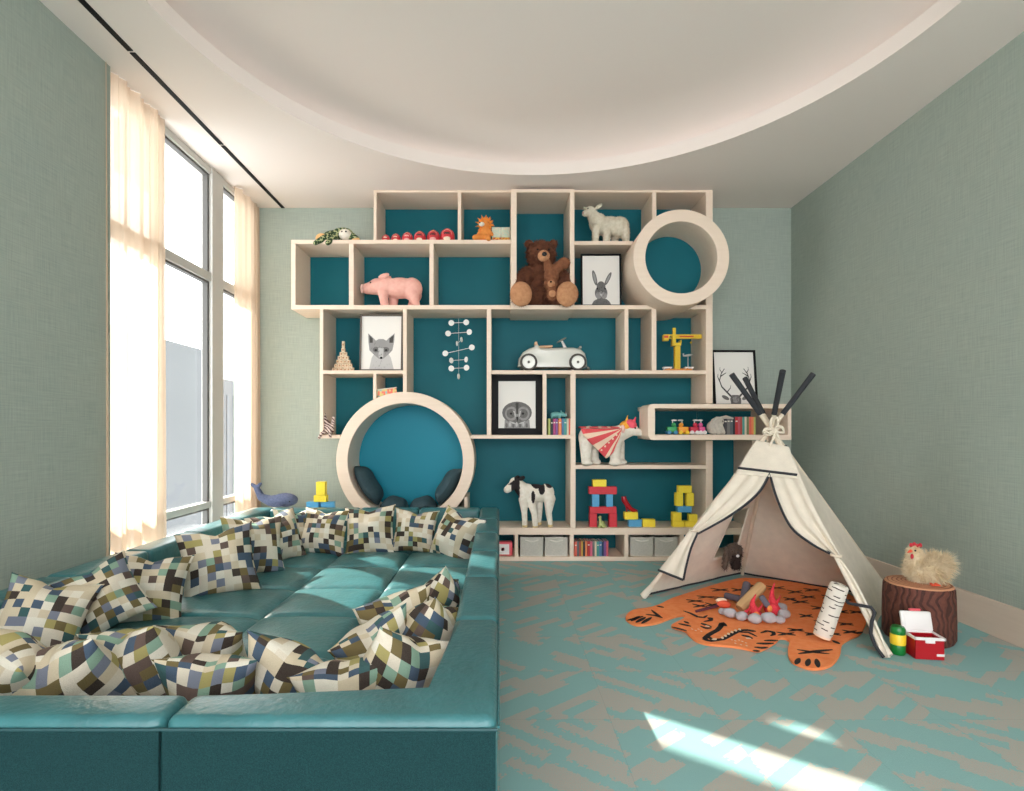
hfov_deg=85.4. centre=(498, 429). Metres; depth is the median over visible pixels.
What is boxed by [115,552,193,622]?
throw pillow
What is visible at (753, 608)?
flame
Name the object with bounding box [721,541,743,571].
puppet
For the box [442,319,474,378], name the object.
mobile
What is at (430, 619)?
throw pillow
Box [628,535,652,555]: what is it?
storage bin
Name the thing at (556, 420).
book
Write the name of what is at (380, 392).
toy box
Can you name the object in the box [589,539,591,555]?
book
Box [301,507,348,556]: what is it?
throw pillow
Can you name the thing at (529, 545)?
storage bin
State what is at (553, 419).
book
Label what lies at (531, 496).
cow
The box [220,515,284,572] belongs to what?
throw pillow
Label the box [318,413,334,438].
zebra
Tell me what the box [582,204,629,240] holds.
sheep
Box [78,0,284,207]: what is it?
trim
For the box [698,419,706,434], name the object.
toy
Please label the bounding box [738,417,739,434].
book
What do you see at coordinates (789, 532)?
play teepee
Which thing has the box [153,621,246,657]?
throw pillow
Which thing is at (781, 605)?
stone
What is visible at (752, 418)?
book
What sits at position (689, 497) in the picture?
brick
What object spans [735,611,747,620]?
stone
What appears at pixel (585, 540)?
book
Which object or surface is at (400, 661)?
throw pillow
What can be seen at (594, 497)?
brick
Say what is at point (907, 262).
wall
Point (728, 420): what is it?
book
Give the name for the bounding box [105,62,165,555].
sheer curtain
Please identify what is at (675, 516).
brick
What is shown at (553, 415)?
toy rhino
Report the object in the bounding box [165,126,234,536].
window
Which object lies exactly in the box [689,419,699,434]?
toy
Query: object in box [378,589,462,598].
seat cushion
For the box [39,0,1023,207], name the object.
ceiling
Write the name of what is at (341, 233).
plush lizard
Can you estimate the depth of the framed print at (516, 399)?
5.59 m
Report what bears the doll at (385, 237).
on the shelving unit
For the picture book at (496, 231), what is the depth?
5.71 m
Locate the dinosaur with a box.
[598,516,606,527]
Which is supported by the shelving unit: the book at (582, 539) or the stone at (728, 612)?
the book at (582, 539)
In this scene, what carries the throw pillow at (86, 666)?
on the sectional sofa
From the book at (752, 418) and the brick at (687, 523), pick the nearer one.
the book at (752, 418)
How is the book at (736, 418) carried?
on the shelving unit
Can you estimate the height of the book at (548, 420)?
0.163 m
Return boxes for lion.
[472,215,493,240]
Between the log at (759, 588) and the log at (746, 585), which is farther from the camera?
the log at (746, 585)
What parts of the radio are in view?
panel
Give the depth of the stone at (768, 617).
3.67 m
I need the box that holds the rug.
[626,578,865,670]
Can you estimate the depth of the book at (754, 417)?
5.30 m
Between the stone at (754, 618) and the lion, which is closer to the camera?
the stone at (754, 618)
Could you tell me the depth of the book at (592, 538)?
5.56 m
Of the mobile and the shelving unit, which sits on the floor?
the shelving unit
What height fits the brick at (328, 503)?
0.094 m
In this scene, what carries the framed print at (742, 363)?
on the shelving unit
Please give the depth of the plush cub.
5.36 m
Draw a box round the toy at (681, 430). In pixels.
[677,419,689,434]
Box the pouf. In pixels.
[881,575,957,648]
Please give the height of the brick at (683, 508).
0.061 m
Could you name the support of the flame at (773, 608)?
on the rug
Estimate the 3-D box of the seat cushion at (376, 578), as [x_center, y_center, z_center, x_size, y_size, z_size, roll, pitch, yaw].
[-0.985,1.098,3.695,0.538,0.293,0.530,0,0,0]
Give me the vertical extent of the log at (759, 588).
0.191 m
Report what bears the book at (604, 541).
on the shelving unit
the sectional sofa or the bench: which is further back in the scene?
the bench
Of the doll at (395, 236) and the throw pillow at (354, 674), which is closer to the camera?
the throw pillow at (354, 674)
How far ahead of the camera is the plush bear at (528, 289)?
5.43 m
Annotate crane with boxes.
[662,328,701,369]
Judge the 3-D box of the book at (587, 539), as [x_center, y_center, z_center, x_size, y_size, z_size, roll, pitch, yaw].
[0.899,1.189,5.635,0.025,0.150,0.151,0,0,0]
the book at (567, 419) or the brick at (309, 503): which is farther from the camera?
the book at (567, 419)
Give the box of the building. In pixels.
[166,340,233,535]
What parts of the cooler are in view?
carry handle, lid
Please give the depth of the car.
5.60 m
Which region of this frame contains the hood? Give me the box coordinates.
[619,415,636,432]
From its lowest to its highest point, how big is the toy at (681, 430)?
0.145 m
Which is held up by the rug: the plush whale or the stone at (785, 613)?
the stone at (785, 613)
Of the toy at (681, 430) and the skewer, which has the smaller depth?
the skewer
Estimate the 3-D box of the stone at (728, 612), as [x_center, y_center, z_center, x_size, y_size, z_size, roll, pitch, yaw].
[1.585,1.255,3.810,0.087,0.064,0.073,0,0,0]
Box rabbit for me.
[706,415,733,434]
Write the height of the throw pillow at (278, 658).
0.393 m
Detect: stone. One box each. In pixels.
[718,608,724,614]
[723,608,736,617]
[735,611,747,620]
[747,613,761,623]
[761,612,776,622]
[776,615,784,623]
[778,603,786,608]
[778,609,790,618]
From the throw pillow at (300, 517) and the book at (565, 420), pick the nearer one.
the throw pillow at (300, 517)
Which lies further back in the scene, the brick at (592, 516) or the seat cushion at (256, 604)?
the brick at (592, 516)
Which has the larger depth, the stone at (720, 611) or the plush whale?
the plush whale
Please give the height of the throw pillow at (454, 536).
0.462 m
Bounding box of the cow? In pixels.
[504,475,554,527]
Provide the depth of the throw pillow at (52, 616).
2.25 m
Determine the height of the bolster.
0.353 m
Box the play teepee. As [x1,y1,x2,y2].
[640,369,892,657]
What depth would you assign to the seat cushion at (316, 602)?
3.09 m
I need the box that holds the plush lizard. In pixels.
[313,227,359,244]
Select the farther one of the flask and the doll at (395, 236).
the doll at (395, 236)
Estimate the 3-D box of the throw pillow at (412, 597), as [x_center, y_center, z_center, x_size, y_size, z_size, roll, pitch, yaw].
[-0.439,0.829,2.363,0.351,0.372,0.241,0,0,-13]
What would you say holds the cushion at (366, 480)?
on the shelving unit
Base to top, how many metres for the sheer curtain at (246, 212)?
3.665 m
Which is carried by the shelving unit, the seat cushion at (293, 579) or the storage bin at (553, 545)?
the storage bin at (553, 545)
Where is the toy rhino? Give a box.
[550,410,566,418]
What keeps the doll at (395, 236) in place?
on the shelving unit
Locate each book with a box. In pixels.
[492,227,500,239]
[501,227,509,239]
[547,419,549,434]
[550,419,552,434]
[553,419,554,434]
[555,419,557,434]
[558,419,561,434]
[562,419,563,434]
[564,419,566,434]
[567,419,568,434]
[574,539,576,555]
[575,538,578,555]
[578,539,580,555]
[579,539,582,555]
[582,539,584,555]
[583,539,586,555]
[585,538,589,555]
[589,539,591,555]
[590,538,594,555]
[592,538,596,555]
[595,539,598,555]
[597,539,601,555]
[600,539,603,555]
[601,538,605,555]
[603,538,607,555]
[720,419,726,434]
[727,419,729,434]
[730,419,732,434]
[733,417,734,434]
[735,417,737,434]
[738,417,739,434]
[740,417,741,434]
[742,417,744,434]
[745,417,746,434]
[747,417,748,434]
[749,417,750,434]
[751,417,753,434]
[754,417,755,434]
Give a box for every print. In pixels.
[359,314,402,369]
[492,375,541,434]
[580,254,621,304]
[713,350,757,403]
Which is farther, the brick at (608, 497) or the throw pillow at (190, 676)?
the brick at (608, 497)
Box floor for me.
[498,561,1023,790]
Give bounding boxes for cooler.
[899,608,945,659]
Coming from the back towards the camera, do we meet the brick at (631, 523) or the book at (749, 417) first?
the brick at (631, 523)
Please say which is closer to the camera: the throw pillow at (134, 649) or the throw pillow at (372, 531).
the throw pillow at (134, 649)
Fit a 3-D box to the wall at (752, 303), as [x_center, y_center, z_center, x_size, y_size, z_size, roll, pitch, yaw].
[0.294,-0.795,6.038,6.315,4.200,0.100,0,0,0]
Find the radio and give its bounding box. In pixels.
[499,541,511,555]
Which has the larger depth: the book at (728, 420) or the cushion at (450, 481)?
the cushion at (450, 481)
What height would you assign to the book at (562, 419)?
0.163 m
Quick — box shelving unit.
[291,189,790,560]
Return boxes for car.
[517,337,589,369]
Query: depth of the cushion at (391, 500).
5.59 m
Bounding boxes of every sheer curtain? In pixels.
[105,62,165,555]
[234,186,260,512]
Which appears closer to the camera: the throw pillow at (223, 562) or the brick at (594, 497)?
the throw pillow at (223, 562)
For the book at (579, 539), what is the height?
0.150 m
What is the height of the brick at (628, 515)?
0.073 m
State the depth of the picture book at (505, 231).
5.71 m
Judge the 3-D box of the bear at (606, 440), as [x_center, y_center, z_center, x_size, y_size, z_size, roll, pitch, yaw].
[1.120,0.107,5.533,0.651,0.507,0.246,0,0,0]
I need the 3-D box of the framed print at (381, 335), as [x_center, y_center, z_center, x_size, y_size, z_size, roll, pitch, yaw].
[-1.191,-0.883,5.620,0.434,0.577,0.065,0,0,0]
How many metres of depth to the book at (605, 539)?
5.56 m
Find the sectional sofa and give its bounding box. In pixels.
[0,507,499,790]
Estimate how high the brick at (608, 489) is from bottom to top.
0.075 m
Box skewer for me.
[695,598,730,612]
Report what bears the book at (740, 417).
on the shelving unit
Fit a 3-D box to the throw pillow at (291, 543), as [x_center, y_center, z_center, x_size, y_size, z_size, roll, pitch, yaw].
[-1.649,0.797,4.123,0.282,0.412,0.384,0,0,23]
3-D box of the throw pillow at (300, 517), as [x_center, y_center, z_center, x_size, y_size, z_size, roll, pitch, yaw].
[-1.637,0.822,4.495,0.368,0.390,0.262,0,0,-29]
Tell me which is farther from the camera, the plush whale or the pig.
the pig
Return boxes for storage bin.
[519,535,542,555]
[543,535,567,555]
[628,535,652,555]
[651,535,677,555]
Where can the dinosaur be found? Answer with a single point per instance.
(601, 523)
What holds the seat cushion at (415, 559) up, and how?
on the sectional sofa
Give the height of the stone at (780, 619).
0.052 m
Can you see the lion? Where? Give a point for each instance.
(484, 233)
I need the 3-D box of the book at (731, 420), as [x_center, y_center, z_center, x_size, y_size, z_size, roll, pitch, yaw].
[2.221,-0.041,5.375,0.026,0.170,0.151,0,0,0]
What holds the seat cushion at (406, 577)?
on the sectional sofa
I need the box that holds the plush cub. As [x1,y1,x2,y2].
[543,256,570,300]
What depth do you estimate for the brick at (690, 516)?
5.59 m
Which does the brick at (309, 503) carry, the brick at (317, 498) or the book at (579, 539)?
the brick at (317, 498)
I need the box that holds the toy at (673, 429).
[665,419,677,434]
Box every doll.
[382,234,389,239]
[391,233,400,239]
[402,232,412,239]
[414,231,425,239]
[427,230,439,239]
[440,228,454,239]
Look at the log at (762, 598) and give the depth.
3.83 m
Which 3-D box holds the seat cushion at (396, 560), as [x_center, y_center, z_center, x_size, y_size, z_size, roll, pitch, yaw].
[-0.985,1.097,4.205,0.538,0.295,0.490,0,0,0]
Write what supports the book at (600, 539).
on the shelving unit
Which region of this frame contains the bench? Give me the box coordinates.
[233,507,276,514]
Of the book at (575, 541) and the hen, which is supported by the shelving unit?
the book at (575, 541)
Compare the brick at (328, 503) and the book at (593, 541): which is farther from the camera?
the book at (593, 541)
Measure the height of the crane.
0.444 m
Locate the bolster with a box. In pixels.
[813,581,848,640]
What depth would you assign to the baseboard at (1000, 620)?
3.56 m
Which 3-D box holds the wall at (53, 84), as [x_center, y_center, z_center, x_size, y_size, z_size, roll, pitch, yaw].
[-2.713,-0.795,0.530,0.300,4.200,6.260,0,0,0]
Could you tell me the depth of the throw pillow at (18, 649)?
1.73 m
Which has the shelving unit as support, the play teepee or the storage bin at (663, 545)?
the storage bin at (663, 545)
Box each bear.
[509,239,578,307]
[578,415,641,465]
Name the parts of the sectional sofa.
backrest, panel, backrest, backrest, backrest, backrest, backrest, backrest, panel, backrest, backrest, backrest, backrest, backrest, backrest, backrest, backrest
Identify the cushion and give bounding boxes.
[106,617,258,632]
[181,589,294,619]
[242,616,358,659]
[257,567,321,591]
[264,588,382,617]
[283,552,337,569]
[299,567,397,591]
[325,552,408,569]
[354,466,383,504]
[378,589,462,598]
[380,495,408,506]
[383,567,466,591]
[395,551,411,554]
[399,552,468,569]
[410,495,437,508]
[435,469,461,504]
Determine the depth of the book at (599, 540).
5.56 m
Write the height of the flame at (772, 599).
0.230 m
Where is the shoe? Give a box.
[621,496,637,511]
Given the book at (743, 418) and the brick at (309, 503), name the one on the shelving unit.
the book at (743, 418)
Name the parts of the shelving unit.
round frame, round panel, panel, panel, panel, panel, round panel, round frame, panel, panel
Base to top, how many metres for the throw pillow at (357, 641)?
0.384 m
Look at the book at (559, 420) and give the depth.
5.56 m
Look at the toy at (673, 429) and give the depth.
5.29 m
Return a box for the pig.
[360,273,421,304]
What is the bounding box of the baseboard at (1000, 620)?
[865,556,1023,648]
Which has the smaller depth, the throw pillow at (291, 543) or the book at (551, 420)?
the throw pillow at (291, 543)
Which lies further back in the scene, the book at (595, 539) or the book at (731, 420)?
the book at (595, 539)
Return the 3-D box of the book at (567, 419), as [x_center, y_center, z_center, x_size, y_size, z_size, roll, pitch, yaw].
[0.690,-0.033,5.625,0.016,0.163,0.130,0,0,0]
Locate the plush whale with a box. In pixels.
[250,482,297,506]
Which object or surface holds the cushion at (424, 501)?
on the shelving unit
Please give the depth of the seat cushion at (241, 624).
2.77 m
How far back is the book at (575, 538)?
5.56 m
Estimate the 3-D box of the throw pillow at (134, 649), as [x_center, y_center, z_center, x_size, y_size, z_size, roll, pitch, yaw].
[-1.272,0.850,1.980,0.381,0.391,0.245,0,0,28]
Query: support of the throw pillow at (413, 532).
on the sectional sofa
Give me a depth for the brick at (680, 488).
5.59 m
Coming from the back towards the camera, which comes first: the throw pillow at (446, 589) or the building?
the building
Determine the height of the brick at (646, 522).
0.076 m
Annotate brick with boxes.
[306,501,320,506]
[314,495,327,501]
[316,481,326,494]
[321,501,334,506]
[588,486,616,493]
[589,506,616,512]
[589,513,596,526]
[591,494,598,506]
[592,479,605,486]
[605,494,612,506]
[608,513,616,526]
[623,511,637,519]
[627,519,641,526]
[641,518,654,526]
[671,512,681,520]
[671,520,683,526]
[674,492,682,505]
[676,505,691,511]
[677,485,691,492]
[683,520,696,526]
[685,493,693,505]
[687,513,696,520]
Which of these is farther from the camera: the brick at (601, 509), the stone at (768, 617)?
the brick at (601, 509)
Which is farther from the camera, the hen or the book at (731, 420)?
the book at (731, 420)
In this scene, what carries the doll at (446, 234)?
on the shelving unit
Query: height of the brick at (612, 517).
0.135 m
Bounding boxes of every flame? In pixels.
[744,594,762,619]
[764,583,780,611]
[765,603,779,615]
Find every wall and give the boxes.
[0,0,109,589]
[234,208,790,512]
[791,31,1023,609]
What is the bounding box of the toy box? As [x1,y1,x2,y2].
[377,387,396,396]
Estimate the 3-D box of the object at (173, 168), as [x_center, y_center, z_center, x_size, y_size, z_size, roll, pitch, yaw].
[-4.665,-3.745,5.050,0.080,1.140,6.100,0,0,0]
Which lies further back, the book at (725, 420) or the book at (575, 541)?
the book at (575, 541)
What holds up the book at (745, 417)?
on the shelving unit
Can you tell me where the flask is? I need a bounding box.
[890,624,905,655]
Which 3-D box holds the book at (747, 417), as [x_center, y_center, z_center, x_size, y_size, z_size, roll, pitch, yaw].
[2.377,-0.041,5.375,0.020,0.170,0.150,0,0,0]
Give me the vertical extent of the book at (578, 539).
0.144 m
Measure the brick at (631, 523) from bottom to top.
0.073 m
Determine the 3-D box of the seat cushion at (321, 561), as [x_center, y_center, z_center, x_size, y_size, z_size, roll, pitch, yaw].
[-1.649,1.097,4.205,0.791,0.296,0.490,0,0,0]
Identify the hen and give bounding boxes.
[899,542,963,586]
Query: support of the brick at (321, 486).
on the brick at (317, 498)
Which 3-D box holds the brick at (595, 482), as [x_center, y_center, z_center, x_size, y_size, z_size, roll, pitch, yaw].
[1.014,0.536,5.620,0.138,0.070,0.070,0,0,0]
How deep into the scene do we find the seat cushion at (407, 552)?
4.47 m
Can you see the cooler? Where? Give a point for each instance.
(922, 642)
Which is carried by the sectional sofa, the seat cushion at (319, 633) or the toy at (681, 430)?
the seat cushion at (319, 633)
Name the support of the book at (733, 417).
on the shelving unit
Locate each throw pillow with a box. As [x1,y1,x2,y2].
[0,572,103,646]
[0,629,46,694]
[11,638,136,694]
[49,549,156,639]
[76,626,182,694]
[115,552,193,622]
[151,653,256,702]
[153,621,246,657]
[174,521,261,596]
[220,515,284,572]
[244,507,306,558]
[247,630,322,693]
[272,508,316,537]
[286,657,377,692]
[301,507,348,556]
[328,603,406,659]
[345,504,395,552]
[352,583,430,624]
[363,626,448,689]
[393,507,439,551]
[403,597,457,640]
[424,566,459,606]
[429,505,486,558]
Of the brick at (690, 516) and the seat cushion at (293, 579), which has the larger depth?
the brick at (690, 516)
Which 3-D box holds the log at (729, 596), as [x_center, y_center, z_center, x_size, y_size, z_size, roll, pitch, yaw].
[1.756,1.254,4.156,0.049,0.052,0.130,0,0,-42]
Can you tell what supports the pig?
on the shelving unit
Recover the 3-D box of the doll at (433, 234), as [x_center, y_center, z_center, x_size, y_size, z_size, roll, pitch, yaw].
[-0.663,-1.962,5.618,0.134,0.132,0.139,0,0,0]
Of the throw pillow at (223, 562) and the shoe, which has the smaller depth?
the throw pillow at (223, 562)
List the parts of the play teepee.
canva panel, canva panel, canva panel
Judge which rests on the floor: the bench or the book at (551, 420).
the bench
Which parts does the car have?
seat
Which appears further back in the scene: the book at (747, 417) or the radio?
the radio
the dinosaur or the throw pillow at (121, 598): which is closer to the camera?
the throw pillow at (121, 598)
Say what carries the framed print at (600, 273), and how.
on the shelving unit
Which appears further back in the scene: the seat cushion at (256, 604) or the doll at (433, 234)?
the doll at (433, 234)
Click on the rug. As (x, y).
(806, 650)
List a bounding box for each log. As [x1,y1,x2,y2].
[724,592,739,601]
[736,582,765,610]
[740,581,750,598]
[759,595,769,607]
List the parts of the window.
sill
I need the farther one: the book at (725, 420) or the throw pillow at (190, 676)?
the book at (725, 420)
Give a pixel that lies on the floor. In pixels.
(591, 699)
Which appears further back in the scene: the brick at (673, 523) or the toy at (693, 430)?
the brick at (673, 523)
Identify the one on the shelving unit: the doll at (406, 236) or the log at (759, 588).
the doll at (406, 236)
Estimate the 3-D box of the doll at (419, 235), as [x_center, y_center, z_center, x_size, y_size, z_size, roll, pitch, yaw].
[-0.800,-1.956,5.618,0.123,0.122,0.128,0,0,0]
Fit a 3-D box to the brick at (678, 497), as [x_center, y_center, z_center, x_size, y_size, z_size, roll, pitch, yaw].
[1.819,0.701,5.620,0.072,0.132,0.070,0,0,0]
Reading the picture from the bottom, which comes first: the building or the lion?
the building
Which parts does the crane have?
plate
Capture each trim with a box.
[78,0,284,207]
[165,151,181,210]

